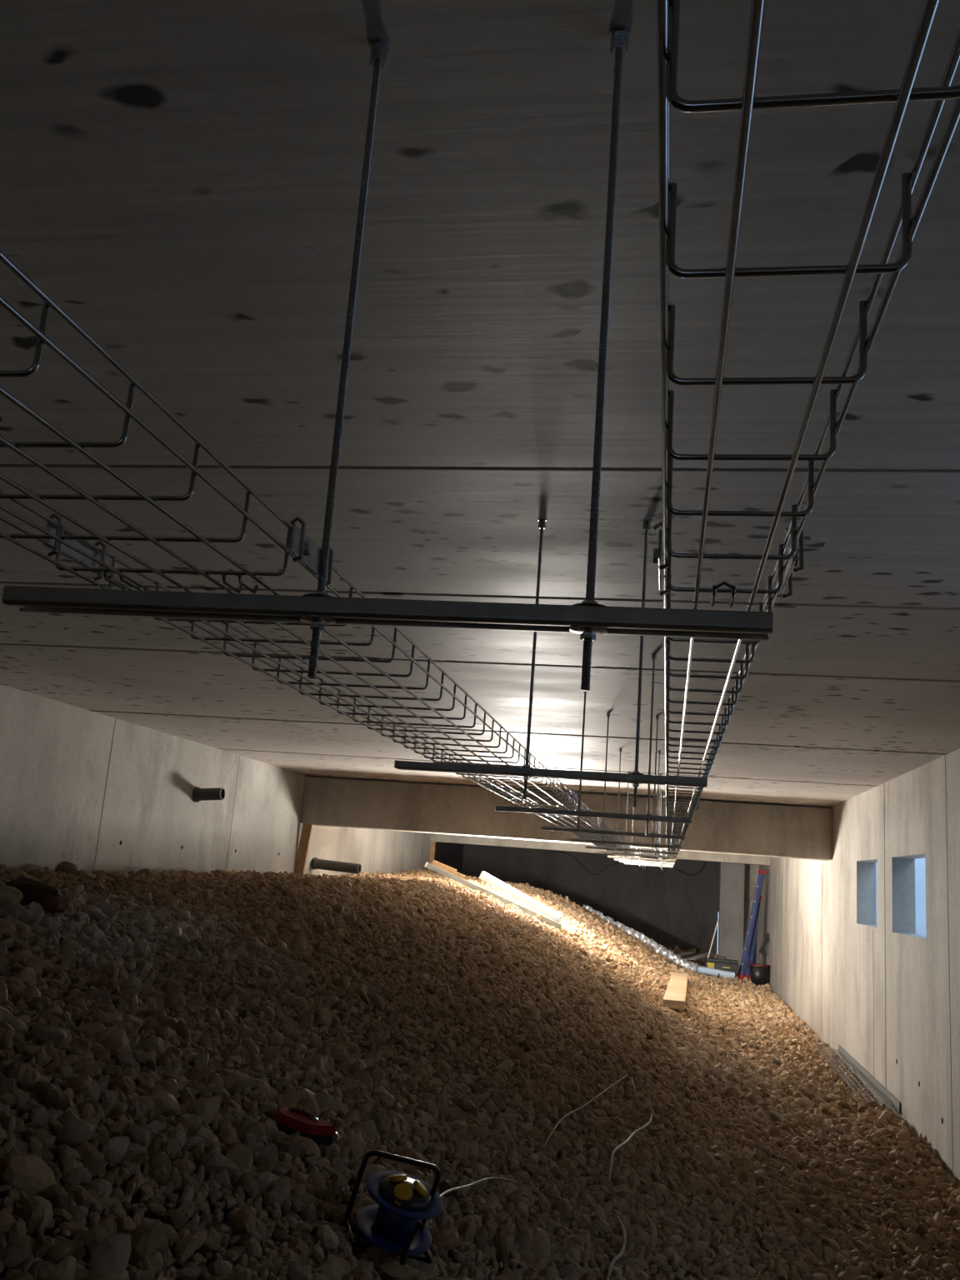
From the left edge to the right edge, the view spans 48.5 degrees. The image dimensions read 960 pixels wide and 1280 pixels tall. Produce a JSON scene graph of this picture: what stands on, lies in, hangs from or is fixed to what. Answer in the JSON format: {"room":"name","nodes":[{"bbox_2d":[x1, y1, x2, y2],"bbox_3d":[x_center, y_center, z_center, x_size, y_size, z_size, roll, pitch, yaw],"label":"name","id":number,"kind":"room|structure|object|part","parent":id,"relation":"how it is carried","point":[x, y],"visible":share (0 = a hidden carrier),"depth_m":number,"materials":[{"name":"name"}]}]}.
{"room":"crawl space","nodes":[
{"label":"crawl space","id":0,"kind":"room"},
{"bbox_2d":[0,684,430,875],"bbox_3d":[-2.908,1.506,7.268,0.250,2.072,22.650,2,-12,10],"label":"wall","id":1,"kind":"structure","parent":0,"point":[55,755],"depth_m":8.23,"materials":[{"name":"concrete"}]},
{"bbox_2d":[93,718,115,869],"bbox_3d":[-2.696,1.118,7.657,0.003,1.122,0.008,2,-12,10],"label":"trim","id":2,"kind":"structure","parent":1,"relation":"attached to","point":[115,718],"depth_m":7.66,"materials":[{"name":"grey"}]},
{"bbox_2d":[192,787,224,802],"bbox_3d":[-2.313,1.322,9.103,0.257,0.139,0.128,2,-12,11],"label":"drain pipe","id":3,"kind":"object","parent":1,"relation":"attached to","point":[199,794],"visible":1,"depth_m":9.06,"materials":[{"name":"grey plastic"}]},
{"bbox_2d":[225,755,239,870],"bbox_3d":[-2.300,1.631,9.915,0.003,1.122,0.008,2,-12,10],"label":"trim","id":4,"kind":"structure","parent":1,"relation":"attached to","point":[239,756],"depth_m":9.92,"materials":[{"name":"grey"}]},
{"bbox_2d":[433,842,464,874],"bbox_3d":[-1.050,4.872,21.392,0.950,2.472,7.100,2,-12,10],"label":"wall","id":5,"kind":"structure","parent":0,"point":[451,855],"depth_m":22.94,"materials":[{"name":"concrete"}]},
{"bbox_2d":[0,930,944,1279],"bbox_3d":[-0.128,2.946,9.757,6.820,1.377,29.000,2,-12,10],"label":"floor","id":6,"kind":"structure","parent":0,"point":[134,1200],"depth_m":2.24,"materials":[{"name":"soil"}]},
{"bbox_2d":[0,863,959,1279],"bbox_3d":[0.782,3.370,11.470,5.612,1.505,22.260,2,-12,10],"label":"gravel bed","id":7,"kind":"object","parent":6,"relation":"on","point":[581,1002],"visible":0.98,"depth_m":3.94,"materials":[{"name":"stone"}]},
{"bbox_2d":[0,885,23,907],"bbox_3d":[-1.630,0.888,3.648,0.124,0.098,0.098,8,-13,-19],"label":"stone","id":8,"kind":"object","parent":7,"relation":"on","point":[7,893],"visible":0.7,"depth_m":3.62,"materials":[{"name":"stone"}]},
{"bbox_2d":[19,863,43,871],"bbox_3d":[-2.333,1.202,5.554,0.121,0.074,0.086,6,-12,-7],"label":"stone","id":9,"kind":"object","parent":7,"relation":"on","point":[27,867],"visible":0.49,"depth_m":5.52,"materials":[{"name":"stone"}]},
{"bbox_2d":[5,876,71,912],"bbox_3d":[-1.578,0.910,3.811,0.263,0.113,0.094,-1,-13,24],"label":"block","id":10,"kind":"object","parent":7,"relation":"on","point":[51,898],"visible":0.82,"depth_m":3.77,"materials":[{"name":"brown ceramic"}]},
{"bbox_2d":[30,1025,66,1043],"bbox_3d":[-1.041,0.952,2.575,0.088,0.039,0.050,2,-12,10],"label":"stone","id":11,"kind":"object","parent":7,"relation":"on","point":[57,1035],"visible":0.99,"depth_m":2.56,"materials":[{"name":"stone"}]},
{"bbox_2d":[55,861,78,872],"bbox_3d":[-2.137,1.193,5.510,0.116,0.095,0.079,-2,-13,26],"label":"stone","id":12,"kind":"object","parent":7,"relation":"on","point":[63,866],"visible":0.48,"depth_m":5.49,"materials":[{"name":"brown stone"}]},
{"bbox_2d":[55,1117,94,1146],"bbox_3d":[-0.823,1.001,2.167,0.067,0.056,0.055,5,-12,-5],"label":"stone","id":13,"kind":"object","parent":7,"relation":"on","point":[75,1131],"visible":0.96,"depth_m":2.15,"materials":[{"name":"stone"}]},
{"bbox_2d":[123,1125,149,1146],"bbox_3d":[-0.734,1.066,2.287,0.093,0.043,0.048,-8,-17,44],"label":"stone","id":14,"kind":"object","parent":7,"relation":"on","point":[140,1135],"visible":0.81,"depth_m":2.26,"materials":[{"name":"stone"}]},
{"bbox_2d":[141,913,155,924],"bbox_3d":[-1.317,1.111,4.225,0.055,0.052,0.064,11,-14,-31],"label":"stone","id":15,"kind":"object","parent":7,"relation":"on","point":[148,917],"visible":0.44,"depth_m":4.21,"materials":[{"name":"stone"}]},
{"bbox_2d":[295,823,313,873],"bbox_3d":[-1.939,2.318,11.673,0.159,0.616,0.040,2,-12,10],"label":"timber post","id":16,"kind":"object","parent":7,"relation":"on","point":[307,829],"visible":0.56,"depth_m":11.66,"materials":[{"name":"brown wood"}]},
{"bbox_2d":[273,1106,339,1144],"bbox_3d":[-0.451,1.264,2.767,0.178,0.085,0.086,4,-12,0],"label":"case","id":17,"kind":"object","parent":7,"relation":"on","point":[288,1120],"visible":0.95,"depth_m":2.75,"materials":[{"name":"red plastic"}]},
{"bbox_3d":[-0.433,1.246,2.776,0.022,0.003,0.022,20,-5,-4],"label":"knob","id":18,"kind":"part","parent":17,"relation":"part of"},
{"bbox_2d":[311,857,361,874],"bbox_3d":[-1.628,2.566,12.123,0.557,0.150,0.138,2,-12,13],"label":"drain pipe","id":19,"kind":"object","parent":7,"relation":"on","point":[317,863],"visible":1,"depth_m":12.08,"materials":[{"name":"grey plastic"}]},
{"bbox_2d":[370,1110,390,1134],"bbox_3d":[-0.290,1.408,3.089,0.063,0.077,0.057,2,-12,10],"label":"stone","id":20,"kind":"object","parent":7,"relation":"on","point":[382,1120],"visible":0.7,"depth_m":3.08,"materials":[{"name":"beige stone"}]},
{"bbox_2d":[344,1150,443,1264],"bbox_3d":[-0.188,1.287,2.428,0.209,0.226,0.210,9,-13,-20],"label":"cable reel","id":21,"kind":"object","parent":7,"relation":"on","point":[394,1226],"visible":0.99,"depth_m":2.40,"materials":[{"name":"blue plastic"}]},
{"bbox_3d":[-0.199,1.276,2.460,0.188,0.172,0.018,18,-1,-6],"label":"carrying frame","id":22,"kind":"part","parent":21,"relation":"part of","materials":[{"name":"black metal"}]},
{"bbox_2d":[379,1174,430,1209],"bbox_3d":[-0.171,1.256,2.432,0.118,0.058,0.126,2,-12,10],"label":"socket","id":23,"kind":"object","parent":21,"relation":"attached to","point":[397,1192],"depth_m":2.41,"materials":[{"name":"yellow plastic"}]},
{"bbox_2d":[428,841,435,871],"bbox_3d":[-0.817,3.735,18.197,0.075,0.590,0.070,2,-12,10],"label":"timber post","id":24,"kind":"object","parent":7,"relation":"on","point":[432,849],"visible":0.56,"depth_m":18.19,"materials":[{"name":"brown wood"}]},
{"bbox_2d":[428,1176,517,1225],"bbox_3d":[-0.027,1.520,2.919,0.060,0.154,0.946,1,-13,15],"label":"cable","id":25,"kind":"object","parent":7,"relation":"on","point":[491,1177],"visible":0.74,"depth_m":3.01,"materials":[{"name":"beige plastic"}]},
{"bbox_2d":[425,860,562,929],"bbox_3d":[0.147,2.913,12.249,1.637,0.655,0.092,2,-12,11],"label":"plank","id":26,"kind":"object","parent":7,"relation":"on","point":[427,865],"depth_m":12.27,"materials":[{"name":"grey"}]},
{"bbox_3d":[-0.362,2.668,12.427,0.408,0.176,0.040,2,-12,11],"label":"wooden slat","id":27,"kind":"part","parent":26,"relation":"part of","materials":[{"name":"brown wood"}]},
{"bbox_2d":[479,870,563,922],"bbox_3d":[0.471,2.951,12.262,0.992,0.509,0.124,2,-12,12],"label":"lamp","id":28,"kind":"object","parent":7,"relation":"on","point":[485,877],"visible":1,"depth_m":12.21,"materials":[{"name":"white"}]},
{"bbox_2d":[544,1074,628,1145],"bbox_3d":[0.521,2.125,4.915,0.026,0.141,2.361,1,-13,16],"label":"cable","id":29,"kind":"object","parent":7,"relation":"on","point":[608,1087],"visible":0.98,"depth_m":4.51,"materials":[{"name":"beige plastic"}]},
{"bbox_2d":[605,1077,652,1279],"bbox_3d":[0.639,2.112,4.454,0.145,0.105,2.982,2,-12,10],"label":"cable","id":30,"kind":"object","parent":7,"relation":"on","point":[615,1258],"visible":0.77,"depth_m":3.92,"materials":[{"name":"beige plastic"}]},
{"bbox_2d":[582,905,734,979],"bbox_3d":[2.838,4.824,17.053,2.444,0.964,0.262,2,-12,9],"label":"duct","id":31,"kind":"object","parent":7,"relation":"on","point":[658,948],"visible":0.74,"depth_m":16.92,"materials":[{"name":"silver metal"}]},
{"bbox_2d":[662,971,688,1009],"bbox_3d":[2.285,4.024,12.340,0.210,0.081,4.152,2,-13,12],"label":"plank","id":32,"kind":"object","parent":7,"relation":"on","point":[675,995],"visible":0.91,"depth_m":11.32,"materials":[{"name":"beige wood"}]},
{"bbox_2d":[675,951,693,955],"bbox_3d":[3.557,5.557,18.841,0.100,0.026,1.200,-2,-12,27],"label":"board","id":33,"kind":"object","parent":7,"relation":"on","point":[685,952],"visible":0.56,"depth_m":18.98,"materials":[{"name":"grey wood"}]},
{"bbox_2d":[686,952,714,959],"bbox_3d":[3.889,5.555,18.731,0.140,0.026,1.400,-2,-12,26],"label":"board","id":34,"kind":"object","parent":7,"relation":"on","point":[703,955],"visible":1,"depth_m":18.57,"materials":[{"name":"grey wood"}]},
{"bbox_2d":[707,917,719,957],"bbox_3d":[4.095,5.327,18.801,0.238,0.854,0.025,5,-12,-3],"label":"pole","id":35,"kind":"object","parent":7,"relation":"on","point":[718,917],"visible":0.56,"depth_m":18.81,"materials":[{"name":"metal"}]},
{"bbox_2d":[705,955,739,973],"bbox_3d":[3.917,5.249,17.283,0.520,0.233,0.243,3,-12,8],"label":"box","id":36,"kind":"object","parent":7,"relation":"on","point":[729,965],"visible":0.89,"depth_m":17.17,"materials":[{"name":"grey plastic"}]},
{"bbox_3d":[3.719,5.251,17.184,0.105,0.100,0.004,3,-12,8],"label":"label plate","id":37,"kind":"part","parent":36,"relation":"part of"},
{"bbox_3d":[3.920,5.201,17.295,0.510,0.047,0.236,3,-12,8],"label":"lid","id":38,"kind":"part","parent":36,"relation":"part of","materials":[{"name":"grey plastic"}]},
{"bbox_2d":[737,870,769,979],"bbox_3d":[4.433,4.585,17.199,0.484,1.731,0.422,2,-12,10],"label":"step ladder","id":39,"kind":"object","parent":7,"relation":"on","point":[747,956],"visible":0.89,"depth_m":17.03,"materials":[{"name":"blue plastic"}]},
{"bbox_3d":[4.417,4.814,17.296,0.198,1.256,0.028,2,-12,10],"label":"rail","id":40,"kind":"part","parent":39,"relation":"part of","materials":[{"name":"blue metal"}]},
{"bbox_3d":[4.411,4.629,17.391,0.349,1.659,0.030,2,-12,10],"label":"rail","id":41,"kind":"part","parent":39,"relation":"part of","materials":[{"name":"blue metal"}]},
{"bbox_3d":[4.372,4.755,17.036,0.198,1.256,0.028,2,-12,10],"label":"rail","id":42,"kind":"part","parent":39,"relation":"part of","materials":[{"name":"blue metal"}]},
{"bbox_3d":[4.524,4.822,16.937,0.194,0.332,0.030,3,-12,7],"label":"hinge arm","id":43,"kind":"part","parent":39,"relation":"part of","materials":[{"name":"black plastic"}]},
{"bbox_2d":[749,963,769,985],"bbox_3d":[4.349,5.220,16.612,0.318,0.325,0.314,2,-12,10],"label":"bucket","id":44,"kind":"object","parent":7,"relation":"on","point":[758,972],"visible":0.84,"depth_m":16.50,"materials":[{"name":"black plastic"}]},
{"bbox_2d":[815,1040,891,1104],"bbox_3d":[2.996,3.478,8.672,0.228,0.073,2.505,2,-12,11],"label":"cable tray","id":45,"kind":"object","parent":7,"relation":"on","point":[838,1072],"visible":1,"depth_m":8.41,"materials":[{"name":"metal"}]},
{"bbox_2d":[0,0,959,808],"bbox_3d":[-0.492,1.183,10.481,8.520,0.250,29.500,2,-12,10],"label":"ceiling","id":46,"kind":"structure","parent":0,"point":[182,179],"depth_m":1.89,"materials":[{"name":"concrete"}]},
{"bbox_2d":[1,26,773,691],"bbox_3d":[-0.085,-0.305,1.089,0.750,0.705,0.041,2,-12,9],"label":"hanger","id":47,"kind":"object","parent":46,"relation":"hanging from","point":[588,618],"visible":1,"depth_m":1.03,"materials":[{"name":"metal"}]},
{"bbox_2d":[0,250,333,593],"bbox_3d":[-0.385,-0.212,0.448,0.261,0.062,1.331,2,-12,10],"label":"cable tray","id":48,"kind":"object","parent":47,"relation":"on","point":[63,542],"visible":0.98,"depth_m":0.83,"materials":[{"name":"metal"}]},
{"bbox_2d":[302,593,332,596],"bbox_3d":[-0.156,-0.039,1.040,0.036,0.003,0.036,2,-12,9],"label":"washer","id":49,"kind":"object","parent":47,"relation":"in","point":[308,594],"depth_m":1.03,"materials":[{"name":"metal"}]},
{"bbox_2d":[299,615,336,624],"bbox_3d":[-0.158,-0.018,1.036,0.036,0.003,0.036,2,-12,9],"label":"washer","id":50,"kind":"object","parent":47,"relation":"in","point":[312,619],"depth_m":1.03,"materials":[{"name":"metal"}]},
{"bbox_3d":[-0.136,-0.307,1.097,0.008,0.705,0.008,2,-12,9],"label":"threaded rod","id":51,"kind":"part","parent":47,"relation":"part of","materials":[{"name":"metal"}]},
{"bbox_2d":[569,625,607,634],"bbox_3d":[0.101,-0.008,0.994,0.036,0.003,0.036,2,-12,9],"label":"washer","id":52,"kind":"object","parent":47,"relation":"in","point":[580,629],"depth_m":0.99,"materials":[{"name":"metal"}]},
{"bbox_2d":[572,602,606,606],"bbox_3d":[0.103,-0.029,0.999,0.036,0.003,0.036,2,-12,9],"label":"washer","id":53,"kind":"object","parent":47,"relation":"in","point":[583,604],"depth_m":0.98,"materials":[{"name":"metal"}]},
{"bbox_3d":[0.122,-0.297,1.056,0.008,0.705,0.008,2,-12,9],"label":"threaded rod","id":54,"kind":"part","parent":47,"relation":"part of","materials":[{"name":"metal"}]},
{"bbox_2d":[652,0,959,607],"bbox_3d":[0.113,-0.195,0.357,0.126,0.062,1.331,2,-12,10],"label":"cable tray","id":55,"kind":"object","parent":47,"relation":"on","point":[667,11],"visible":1,"depth_m":0.44,"materials":[{"name":"metal"}]},
{"bbox_2d":[394,519,707,807],"bbox_3d":[0.183,0.042,2.621,0.750,0.705,0.041,2,-12,10],"label":"hanger","id":56,"kind":"object","parent":46,"relation":"hanging from","point":[526,772],"visible":1,"depth_m":2.56,"materials":[{"name":"metal"}]},
{"bbox_2d":[80,540,576,805],"bbox_3d":[-0.026,0.254,2.500,0.261,0.062,3.031,2,-12,10],"label":"cable tray","id":57,"kind":"object","parent":56,"relation":"on","point":[506,791],"visible":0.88,"depth_m":1.64,"materials":[{"name":"metal"}]},
{"bbox_2d":[519,775,533,777],"bbox_3d":[0.111,0.330,2.569,0.036,0.003,0.036,2,-12,10],"label":"washer","id":58,"kind":"object","parent":56,"relation":"in","point":[522,776],"depth_m":2.56,"materials":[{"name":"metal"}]},
{"bbox_3d":[0.133,0.041,2.631,0.008,0.705,0.008,2,-12,10],"label":"threaded rod","id":59,"kind":"part","parent":56,"relation":"part of","materials":[{"name":"metal"}]},
{"bbox_2d":[628,781,643,784],"bbox_3d":[0.369,0.339,2.522,0.036,0.003,0.036,2,-12,10],"label":"washer","id":60,"kind":"object","parent":56,"relation":"in","point":[633,782],"depth_m":2.51,"materials":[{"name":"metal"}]},
{"bbox_3d":[0.390,0.050,2.583,0.008,0.705,0.008,2,-12,10],"label":"threaded rod","id":61,"kind":"part","parent":56,"relation":"part of","materials":[{"name":"metal"}]},
{"bbox_2d":[663,560,778,814],"bbox_3d":[0.473,0.271,2.409,0.126,0.062,3.031,2,-12,10],"label":"cable tray","id":62,"kind":"object","parent":56,"relation":"on","point":[732,701],"visible":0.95,"depth_m":1.50,"materials":[{"name":"metal"}]},
{"bbox_2d":[495,653,691,835],"bbox_3d":[0.453,0.392,4.159,0.750,0.705,0.041,2,-12,10],"label":"hanger","id":63,"kind":"object","parent":46,"relation":"hanging from","point":[578,813],"visible":0.97,"depth_m":4.10,"materials":[{"name":"metal"}]},
{"bbox_3d":[0.402,0.390,4.169,0.008,0.705,0.008,2,-12,10],"label":"threaded rod","id":64,"kind":"part","parent":63,"relation":"part of","materials":[{"name":"metal"}]},
{"bbox_3d":[0.660,0.399,4.122,0.008,0.705,0.008,2,-12,10],"label":"threaded rod","id":65,"kind":"part","parent":63,"relation":"part of","materials":[{"name":"metal"}]},
{"bbox_2d":[541,712,684,848],"bbox_3d":[0.722,0.741,5.697,0.750,0.705,0.041,2,-12,10],"label":"hanger","id":66,"kind":"object","parent":46,"relation":"hanging from","point":[652,835],"visible":1,"depth_m":5.64,"materials":[{"name":"metal"}]},
{"bbox_2d":[508,789,614,838],"bbox_3d":[0.478,0.906,5.377,0.261,0.062,3.046,2,-12,10],"label":"cable tray","id":67,"kind":"object","parent":66,"relation":"on","point":[569,824],"visible":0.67,"depth_m":5.01,"materials":[{"name":"metal"}]},
{"bbox_3d":[0.671,0.739,5.707,0.008,0.705,0.008,2,-12,10],"label":"threaded rod","id":68,"kind":"part","parent":66,"relation":"part of","materials":[{"name":"metal"}]},
{"bbox_3d":[0.929,0.748,5.660,0.008,0.705,0.008,2,-12,10],"label":"threaded rod","id":69,"kind":"part","parent":66,"relation":"part of","materials":[{"name":"metal"}]},
{"bbox_2d":[665,802,694,843],"bbox_3d":[0.977,0.924,5.286,0.126,0.062,3.046,2,-12,10],"label":"cable tray","id":70,"kind":"object","parent":66,"relation":"on","point":[682,832],"visible":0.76,"depth_m":4.95,"materials":[{"name":"metal"}]},
{"bbox_2d":[568,748,680,855],"bbox_3d":[0.992,1.090,7.236,0.750,0.705,0.041,2,-12,10],"label":"hanger","id":71,"kind":"object","parent":46,"relation":"hanging from","point":[616,842],"visible":1,"depth_m":7.18,"materials":[{"name":"metal"}]},
{"bbox_2d":[579,835,629,851],"bbox_3d":[0.983,1.561,8.261,0.261,0.062,3.046,2,-12,10],"label":"cable tray","id":72,"kind":"object","parent":71,"relation":"on","point":[605,845],"visible":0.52,"depth_m":7.94,"materials":[{"name":"metal"}]},
{"bbox_3d":[0.941,1.088,7.245,0.008,0.705,0.008,2,-12,10],"label":"threaded rod","id":73,"kind":"part","parent":71,"relation":"part of","materials":[{"name":"metal"}]},
{"bbox_3d":[1.198,1.097,7.197,0.008,0.705,0.008,2,-12,10],"label":"threaded rod","id":74,"kind":"part","parent":71,"relation":"part of","materials":[{"name":"metal"}]},
{"bbox_2d":[665,841,682,854],"bbox_3d":[1.482,1.579,8.169,0.126,0.062,3.046,2,-12,10],"label":"cable tray","id":75,"kind":"object","parent":71,"relation":"on","point":[677,850],"visible":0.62,"depth_m":7.99,"materials":[{"name":"metal"}]},
{"bbox_2d":[585,771,678,860],"bbox_3d":[1.261,1.439,8.774,0.750,0.705,0.041,2,-12,10],"label":"hanger","id":76,"kind":"object","parent":46,"relation":"hanging from","point":[625,849],"visible":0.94,"depth_m":8.71,"materials":[{"name":"metal"}]},
{"bbox_3d":[1.210,1.437,8.783,0.008,0.705,0.008,2,-12,10],"label":"threaded rod","id":77,"kind":"part","parent":76,"relation":"part of","materials":[{"name":"metal"}]},
{"bbox_3d":[1.468,1.446,8.736,0.008,0.705,0.008,2,-12,10],"label":"threaded rod","id":78,"kind":"part","parent":76,"relation":"part of","materials":[{"name":"metal"}]},
{"bbox_2d":[597,787,676,863],"bbox_3d":[1.531,1.788,10.312,0.750,0.705,0.041,2,-12,10],"label":"hanger","id":79,"kind":"object","parent":46,"relation":"hanging from","point":[631,854],"visible":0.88,"depth_m":10.25,"materials":[{"name":"metal"}]},
{"bbox_3d":[1.480,1.786,10.321,0.008,0.705,0.008,2,-12,10],"label":"threaded rod","id":80,"kind":"part","parent":79,"relation":"part of","materials":[{"name":"metal"}]},
{"bbox_3d":[1.737,1.796,10.274,0.008,0.705,0.008,2,-12,10],"label":"threaded rod","id":81,"kind":"part","parent":79,"relation":"part of","materials":[{"name":"metal"}]},
{"bbox_2d":[607,847,674,866],"bbox_3d":[1.824,2.168,11.984,0.750,0.705,0.041,2,-12,10],"label":"hanger","id":82,"kind":"object","parent":46,"relation":"hanging from","point":[616,857],"visible":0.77,"depth_m":11.91,"materials":[{"name":"metal"}]},
{"bbox_2d":[603,846,638,857],"bbox_3d":[1.488,2.216,11.145,0.261,0.062,3.046,2,-12,10],"label":"cable tray","id":83,"kind":"object","parent":82,"relation":"on","point":[611,851],"visible":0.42,"depth_m":10.43,"materials":[{"name":"metal"}]},
{"bbox_2d":[666,854,677,859],"bbox_3d":[1.987,2.233,11.053,0.126,0.062,3.046,2,-12,10],"label":"cable tray","id":84,"kind":"object","parent":82,"relation":"on","point":[669,855],"visible":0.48,"depth_m":10.25,"materials":[{"name":"metal"}]},
{"bbox_2d":[614,847,674,866],"bbox_3d":[2.093,2.517,13.522,0.750,0.705,0.041,2,-12,10],"label":"hanger","id":85,"kind":"object","parent":46,"relation":"hanging from","point":[639,861],"visible":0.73,"depth_m":13.45,"materials":[{"name":"metal"}]},
{"bbox_2d":[620,849,673,869],"bbox_3d":[2.362,2.866,15.060,0.750,0.705,0.041,2,-12,10],"label":"hanger","id":86,"kind":"object","parent":46,"relation":"hanging from","point":[642,863],"visible":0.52,"depth_m":14.99,"materials":[{"name":"metal"}]},
{"bbox_2d":[621,855,644,862],"bbox_3d":[1.994,2.870,14.028,0.261,0.062,3.046,2,-12,10],"label":"cable tray","id":87,"kind":"object","parent":86,"relation":"on","point":[638,856],"visible":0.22,"depth_m":13.54,"materials":[{"name":"metal"}]},
{"bbox_2d":[624,848,673,870],"bbox_3d":[2.632,3.215,16.598,0.750,0.705,0.041,2,-12,10],"label":"hanger","id":88,"kind":"object","parent":46,"relation":"hanging from","point":[644,865],"visible":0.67,"depth_m":16.52,"materials":[{"name":"metal"}]},
{"bbox_2d":[461,844,719,954],"bbox_3d":[2.342,5.737,23.775,6.820,2.672,0.200,2,-12,10],"label":"wall","id":89,"kind":"structure","parent":0,"point":[671,907],"depth_m":23.54,"materials":[{"name":"concrete"}]},
{"bbox_2d":[550,850,706,875],"bbox_3d":[3.061,4.851,23.727,4.210,0.805,0.029,2,-12,10],"label":"cable","id":90,"kind":"object","parent":89,"relation":"attached to","point":[550,850],"visible":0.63,"depth_m":23.71,"materials":[{"name":"black plastic"}]},
{"bbox_2d":[717,862,744,969],"bbox_3d":[4.502,4.851,19.124,0.420,2.572,0.400,2,-12,10],"label":"pillar","id":91,"kind":"structure","parent":0,"point":[731,905],"depth_m":18.94,"materials":[{"name":"grey concrete"}]},
{"bbox_2d":[753,748,959,1183],"bbox_3d":[3.366,2.846,9.427,0.160,2.872,29.500,2,-12,10],"label":"wall","id":92,"kind":"structure","parent":0,"point":[840,1003],"depth_m":7.97,"materials":[{"name":"concrete"}]},
{"bbox_2d":[300,776,832,860],"bbox_3d":[0.832,1.904,11.458,5.620,0.515,0.380,2,-12,10],"label":"beam","id":93,"kind":"structure","parent":92,"relation":"attached to","point":[752,829],"depth_m":11.30,"materials":[{"name":"concrete"}]},
{"bbox_2d":[430,833,769,865],"bbox_3d":[1.963,3.334,17.911,5.620,0.487,0.350,2,-12,10],"label":"trim","id":94,"kind":"structure","parent":92,"relation":"attached to","point":[542,845],"depth_m":17.80,"materials":[{"name":"concrete"}]},
{"bbox_2d":[743,864,759,968],"bbox_3d":[4.870,4.902,19.230,0.270,2.572,0.150,2,-12,10],"label":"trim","id":95,"kind":"structure","parent":92,"relation":"attached to","point":[751,870],"depth_m":19.24,"materials":[{"name":"concrete"}]},
{"bbox_2d":[821,907,822,972],"bbox_3d":[3.621,2.954,11.283,0.003,2.272,0.016,2,-12,10],"label":"trim","id":96,"kind":"structure","parent":92,"relation":"attached to","point":[822,907],"depth_m":11.23,"materials":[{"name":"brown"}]},
{"bbox_2d":[838,1044,899,1114],"bbox_3d":[3.100,3.498,8.598,0.008,0.075,2.700,2,-12,10],"label":"metal strip","id":97,"kind":"object","parent":92,"relation":"attached to","point":[895,1102],"visible":0.79,"depth_m":8.20,"materials":[{"name":"grey metal"}]},
{"bbox_2d":[873,1017,874,1077],"bbox_3d":[3.092,2.864,8.379,0.003,1.160,0.010,2,-12,10],"label":"trim","id":98,"kind":"structure","parent":92,"relation":"attached to","point":[873,1017],"depth_m":8.31,"materials":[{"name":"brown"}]},
{"bbox_2d":[883,783,886,1089],"bbox_3d":[3.051,2.217,8.034,0.003,2.272,0.022,2,-12,10],"label":"trim","id":99,"kind":"structure","parent":92,"relation":"attached to","point":[883,783],"depth_m":8.01,"materials":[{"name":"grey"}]},
{"bbox_2d":[945,755,953,1175],"bbox_3d":[2.728,1.871,6.203,0.003,2.408,0.010,2,-12,10],"label":"trim","id":100,"kind":"structure","parent":92,"relation":"attached to","point":[945,755],"depth_m":6.20,"materials":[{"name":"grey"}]},
{"bbox_2d":[875,858,926,935],"bbox_3d":[4.025,1.212,4.741,2.710,4.200,17.200,2,-12,10],"label":"sky","id":101,"kind":"structure","parent":0,"point":[920,872],"depth_m":12.94,"materials":[{"name":"blue"}]}
]}

